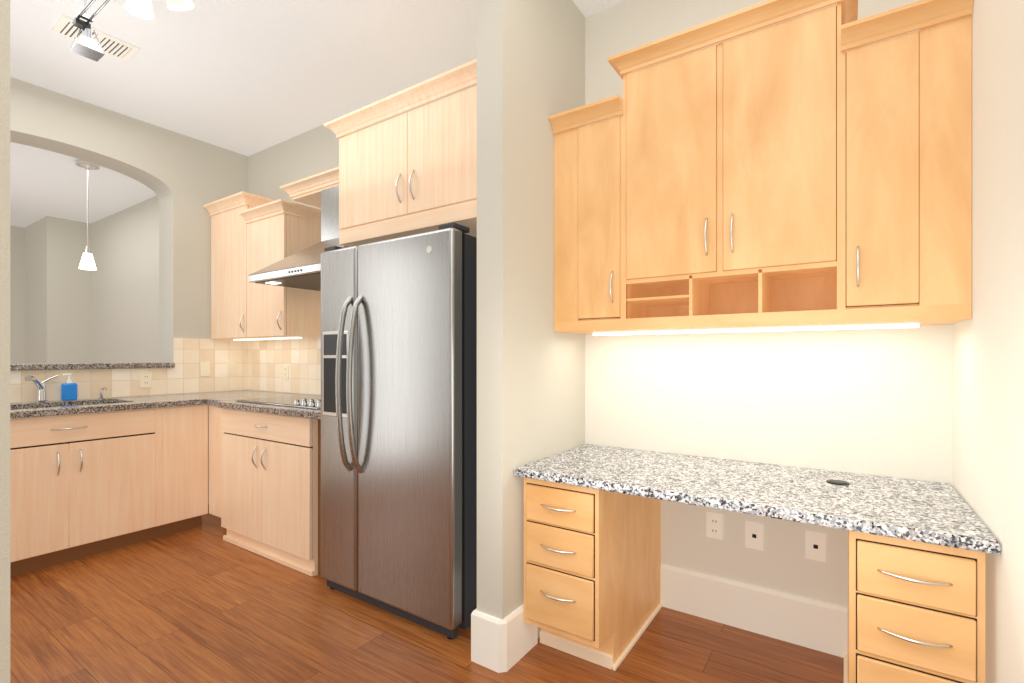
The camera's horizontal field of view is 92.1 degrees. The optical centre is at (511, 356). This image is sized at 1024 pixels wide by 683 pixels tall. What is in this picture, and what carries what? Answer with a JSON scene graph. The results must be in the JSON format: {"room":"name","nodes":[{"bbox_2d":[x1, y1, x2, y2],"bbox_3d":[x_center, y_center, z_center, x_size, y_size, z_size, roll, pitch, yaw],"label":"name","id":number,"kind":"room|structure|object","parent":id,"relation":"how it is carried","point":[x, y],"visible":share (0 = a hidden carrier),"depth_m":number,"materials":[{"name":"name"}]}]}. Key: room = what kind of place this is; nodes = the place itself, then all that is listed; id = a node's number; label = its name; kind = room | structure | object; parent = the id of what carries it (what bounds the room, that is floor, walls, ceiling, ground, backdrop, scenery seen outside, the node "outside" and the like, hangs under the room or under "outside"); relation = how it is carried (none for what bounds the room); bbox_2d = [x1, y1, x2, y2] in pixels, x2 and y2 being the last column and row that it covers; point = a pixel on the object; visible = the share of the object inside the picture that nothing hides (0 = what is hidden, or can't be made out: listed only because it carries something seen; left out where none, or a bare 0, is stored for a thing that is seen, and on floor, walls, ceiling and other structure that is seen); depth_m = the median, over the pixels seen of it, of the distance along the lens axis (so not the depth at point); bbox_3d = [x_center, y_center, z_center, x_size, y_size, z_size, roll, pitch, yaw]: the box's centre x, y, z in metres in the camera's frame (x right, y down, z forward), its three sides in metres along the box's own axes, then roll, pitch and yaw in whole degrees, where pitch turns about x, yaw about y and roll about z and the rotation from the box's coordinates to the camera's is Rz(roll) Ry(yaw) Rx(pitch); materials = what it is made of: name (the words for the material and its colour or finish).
{"room":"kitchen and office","nodes":[
{"label":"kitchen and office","id":0,"kind":"room"},
{"bbox_2d":[10,0,625,227],"bbox_3d":[-3.678,-1.778,2.318,10.110,0.125,5.730,0,0,34],"label":"ceiling","id":1,"kind":"structure","parent":0,"point":[247,77],"depth_m":2.98,"materials":[{"name":"white paint"}]},
{"bbox_2d":[76,160,99,269],"bbox_3d":[-3.826,-1.262,4.450,0.164,0.953,0.164,0,0,34],"label":"pendant light","id":2,"kind":"object","parent":1,"relation":"hanging from","point":[87,262],"visible":0.96,"depth_m":4.43,"materials":[{"name":"silver metal"}]},
{"bbox_2d":[70,0,109,61],"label":"track spotlight","id":3,"kind":"object","parent":1,"relation":"attached to","point":[86,45],"depth_m":2.34,"materials":[{"name":"silver metal"}]},
{"bbox_2d":[51,15,139,60],"bbox_3d":[-2.276,-1.730,2.705,0.200,0.015,0.330,0,0,34],"label":"ceiling vent","id":4,"kind":"object","parent":1,"relation":"in","point":[111,45],"visible":0.65,"depth_m":2.69,"materials":[{"name":"white plastic"}]},
{"bbox_2d":[124,0,153,19],"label":"track spotlight","id":5,"kind":"object","parent":1,"relation":"attached to","point":[143,9],"depth_m":1.95,"materials":[{"name":"silver metal"}]},
{"bbox_2d":[166,0,194,10],"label":"track spotlight","id":6,"kind":"object","parent":1,"relation":"attached to","point":[177,5],"depth_m":1.91,"materials":[{"name":"silver metal"}]},
{"bbox_2d":[10,504,843,682],"bbox_3d":[-3.678,1.260,2.318,10.110,0.100,5.730,0,0,34],"label":"floor","id":7,"kind":"structure","parent":0,"point":[205,602],"depth_m":2.12,"materials":[{"name":"brown wood"}]},
{"bbox_2d":[10,404,207,576],"bbox_3d":[-2.694,0.773,3.131,0.648,0.874,1.178,0,0,34],"label":"base cabinet","id":8,"kind":"object","parent":7,"relation":"on","point":[85,485],"visible":1,"depth_m":2.97,"materials":[{"name":"brown wood"}]},
{"bbox_2d":[10,394,189,418],"bbox_3d":[-2.719,0.412,3.101,0.640,0.232,1.200,0,0,34],"label":"countertop","id":9,"kind":"structure","parent":8,"relation":"on","point":[51,408],"depth_m":3.09,"materials":[{"name":"stone"}]},
{"bbox_2d":[24,375,58,402],"bbox_3d":[-2.954,0.205,3.105,0.213,0.177,0.200,0,0,34],"label":"faucet","id":10,"kind":"object","parent":9,"relation":"on","point":[41,391],"visible":1,"depth_m":3.14,"materials":[{"name":"silver metal"}]},
{"bbox_2d":[61,374,77,400],"bbox_3d":[-2.932,0.205,3.268,0.044,0.178,0.080,0,0,34],"label":"soap bottle","id":11,"kind":"object","parent":9,"relation":"on","point":[69,390],"visible":1,"depth_m":3.25,"materials":[{"name":"blue plastic"}]},
{"bbox_2d":[98,387,107,398],"bbox_3d":[-2.810,0.252,3.397,0.110,0.084,0.044,0,0,34],"label":"soap dispenser","id":12,"kind":"object","parent":9,"relation":"on","point":[102,393],"visible":1,"depth_m":3.41,"materials":[{"name":"silver metal"}]},
{"bbox_2d":[209,405,216,515],"bbox_3d":[-1.832,0.773,3.622,0.308,0.874,0.598,0,0,34],"label":"base cabinet","id":13,"kind":"object","parent":7,"relation":"on","point":[212,409],"depth_m":3.43,"materials":[{"name":"brown wood"}]},
{"bbox_2d":[217,407,320,576],"bbox_3d":[-1.320,0.773,3.238,0.970,0.874,0.663,0,0,34],"label":"base cabinet","id":14,"kind":"object","parent":7,"relation":"on","point":[264,484],"depth_m":2.90,"materials":[{"name":"brown wood"}]},
{"bbox_2d":[178,390,320,419],"bbox_3d":[-1.650,0.315,3.428,2.046,0.038,0.718,0,0,34],"label":"countertop","id":15,"kind":"structure","parent":14,"relation":"on","point":[226,399],"depth_m":3.22,"materials":[{"name":"stone"}]},
{"bbox_2d":[235,395,320,408],"bbox_3d":[-1.304,0.278,3.199,0.880,0.032,0.515,0,0,34],"label":"cooktop","id":16,"kind":"object","parent":15,"relation":"in","point":[308,401],"visible":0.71,"depth_m":3.11,"materials":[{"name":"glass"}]},
{"bbox_2d":[321,222,476,639],"bbox_3d":[-0.457,0.323,2.557,0.907,1.775,0.770,0,0,34],"label":"refrigerator","id":17,"kind":"object","parent":7,"relation":"on","point":[399,426],"visible":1,"depth_m":2.22,"materials":[{"name":"silver metal"}]},
{"bbox_2d":[524,478,662,670],"bbox_3d":[0.380,0.844,2.170,0.339,0.733,0.774,0,0,34],"label":"pedestal","id":18,"kind":"object","parent":7,"relation":"on","point":[592,561],"visible":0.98,"depth_m":1.91,"materials":[{"name":"brown wood"}]},
{"bbox_2d":[514,444,1000,554],"bbox_3d":[0.766,0.456,1.834,1.396,0.038,0.658,0,0,34],"label":"countertop","id":19,"kind":"structure","parent":18,"relation":"on","point":[937,513],"depth_m":1.64,"materials":[{"name":"stone"}]},
{"bbox_2d":[844,530,984,682],"bbox_3d":[1.242,0.844,1.588,0.292,0.733,0.774,0,0,34],"label":"pedestal","id":20,"kind":"object","parent":7,"relation":"on","point":[916,612],"visible":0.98,"depth_m":1.29,"materials":[{"name":"brown wood"}]},
{"bbox_2d":[0,0,1023,682],"bbox_3d":[-3.832,-0.265,2.313,9.860,2.950,5.550,0,0,34],"label":"wall","id":21,"kind":"structure","parent":0,"point":[942,404],"depth_m":2.05,"materials":[{"name":"beige paint"}]},
{"bbox_2d":[10,362,174,369],"bbox_3d":[-3.112,0.069,3.366,0.395,0.038,1.296,0,0,34],"label":"ledge","id":22,"kind":"object","parent":21,"relation":"on","point":[40,366],"visible":0.98,"depth_m":3.35,"materials":[{"name":"stone"}]},
{"bbox_2d":[10,338,245,402],"bbox_3d":[-2.813,0.077,3.526,0.009,0.434,1.800,0,0,34],"label":"tile backsplash","id":23,"kind":"structure","parent":21,"relation":"attached to","point":[185,377],"depth_m":3.77,"materials":[{"name":"tile"}]},
{"bbox_2d":[140,372,151,387],"bbox_3d":[-2.712,0.175,3.657,0.008,0.115,0.072,0,0,34],"label":"outlet","id":24,"kind":"object","parent":23,"relation":"attached to","point":[145,379],"visible":1,"depth_m":3.65,"materials":[{"name":"beige plastic"}]},
{"bbox_2d":[200,362,209,375],"bbox_3d":[-2.482,0.105,3.996,0.009,0.115,0.072,0,0,34],"label":"switch plate","id":25,"kind":"object","parent":23,"relation":"attached to","point":[204,368],"visible":1,"depth_m":3.99,"materials":[{"name":"beige plastic"}]},
{"bbox_2d":[203,191,284,339],"bbox_3d":[-2.141,-0.680,3.971,0.604,1.080,0.366,0,0,34],"label":"upper cabinet","id":26,"kind":"object","parent":21,"relation":"attached to","point":[229,274],"visible":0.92,"depth_m":3.86,"materials":[{"name":"brown wood"}]},
{"bbox_2d":[233,199,320,340],"bbox_3d":[-1.893,-0.602,3.804,1.006,0.947,0.366,0,0,34],"label":"upper cabinet","id":27,"kind":"object","parent":21,"relation":"attached to","point":[274,312],"visible":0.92,"depth_m":3.57,"materials":[{"name":"brown wood"}]},
{"bbox_2d":[246,338,320,394],"bbox_3d":[-1.458,-0.098,3.725,2.033,0.784,0.009,0,0,34],"label":"tile backsplash","id":28,"kind":"structure","parent":21,"relation":"attached to","point":[259,364],"depth_m":3.97,"materials":[{"name":"tile"}]},
{"bbox_2d":[283,365,288,378],"bbox_3d":[-1.810,0.125,3.951,0.072,0.115,0.008,0,0,34],"label":"electrical outlet plate","id":29,"kind":"object","parent":28,"relation":"attached to","point":[285,371],"visible":1,"depth_m":3.94,"materials":[{"name":"beige plastic"}]},
{"bbox_2d":[248,185,348,290],"bbox_3d":[-1.179,-0.777,3.187,0.910,0.611,0.571,0,0,34],"label":"range hood","id":30,"kind":"object","parent":21,"relation":"attached to","point":[301,269],"visible":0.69,"depth_m":3.14,"materials":[{"name":"silver metal"}]},
{"bbox_2d":[280,167,338,207],"bbox_3d":[-1.133,-1.130,3.305,0.915,0.088,0.343,0,0,34],"label":"crown molding","id":31,"kind":"object","parent":21,"relation":"attached to","point":[307,190],"visible":0.48,"depth_m":3.30,"materials":[{"name":"brown wood"}]},
{"bbox_2d":[324,59,476,246],"bbox_3d":[-0.370,-0.920,2.601,1.088,0.639,0.656,0,0,34],"label":"upper cabinet","id":32,"kind":"object","parent":21,"relation":"attached to","point":[412,172],"visible":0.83,"depth_m":2.34,"materials":[{"name":"brown wood"}]},
{"bbox_2d":[471,604,534,667],"bbox_3d":[0.049,1.111,2.237,0.041,0.198,0.696,0,0,34],"label":"baseboard","id":33,"kind":"structure","parent":21,"relation":"attached to","point":[505,644],"depth_m":1.92,"materials":[{"name":"white paint"}]},
{"bbox_2d":[552,108,656,335],"bbox_3d":[0.420,-0.557,2.267,0.338,0.894,0.328,0,0,34],"label":"upper cabinet","id":34,"kind":"object","parent":21,"relation":"attached to","point":[593,293],"depth_m":2.12,"materials":[{"name":"brown wood"}]},
{"bbox_2d":[706,512,722,539],"bbox_3d":[0.928,0.778,2.262,0.072,0.115,0.008,0,0,34],"label":"outlet","id":35,"kind":"object","parent":21,"relation":"attached to","point":[714,525],"visible":1,"depth_m":2.26,"materials":[{"name":"white plastic"}]},
{"bbox_2d":[617,0,844,291],"bbox_3d":[0.862,-0.768,1.969,0.752,0.916,0.328,0,0,34],"label":"upper cabinet","id":36,"kind":"object","parent":21,"relation":"attached to","point":[808,171],"depth_m":1.81,"materials":[{"name":"brown wood"}]},
{"bbox_2d":[660,564,846,657],"bbox_3d":[1.033,1.111,2.188,0.749,0.198,0.016,0,0,34],"label":"baseboard","id":37,"kind":"structure","parent":21,"relation":"attached to","point":[805,622],"depth_m":2.15,"materials":[{"name":"white paint"}]},
{"bbox_2d":[745,521,763,550],"bbox_3d":[1.065,0.790,2.170,0.072,0.115,0.008,0,0,34],"label":"outlet","id":38,"kind":"object","parent":21,"relation":"attached to","point":[754,535],"visible":1,"depth_m":2.17,"materials":[{"name":"white plastic"}]},
{"bbox_2d":[806,531,825,561],"bbox_3d":[1.256,0.787,2.041,0.072,0.115,0.008,0,0,34],"label":"wall jack","id":39,"kind":"object","parent":21,"relation":"attached to","point":[815,546],"visible":1,"depth_m":2.04,"materials":[{"name":"white plastic"}]},
{"bbox_2d":[833,4,972,329],"bbox_3d":[1.301,-0.557,1.673,0.330,0.894,0.328,0,0,34],"label":"upper cabinet","id":40,"kind":"object","parent":21,"relation":"attached to","point":[902,104],"depth_m":1.53,"materials":[{"name":"brown wood"}]}
]}

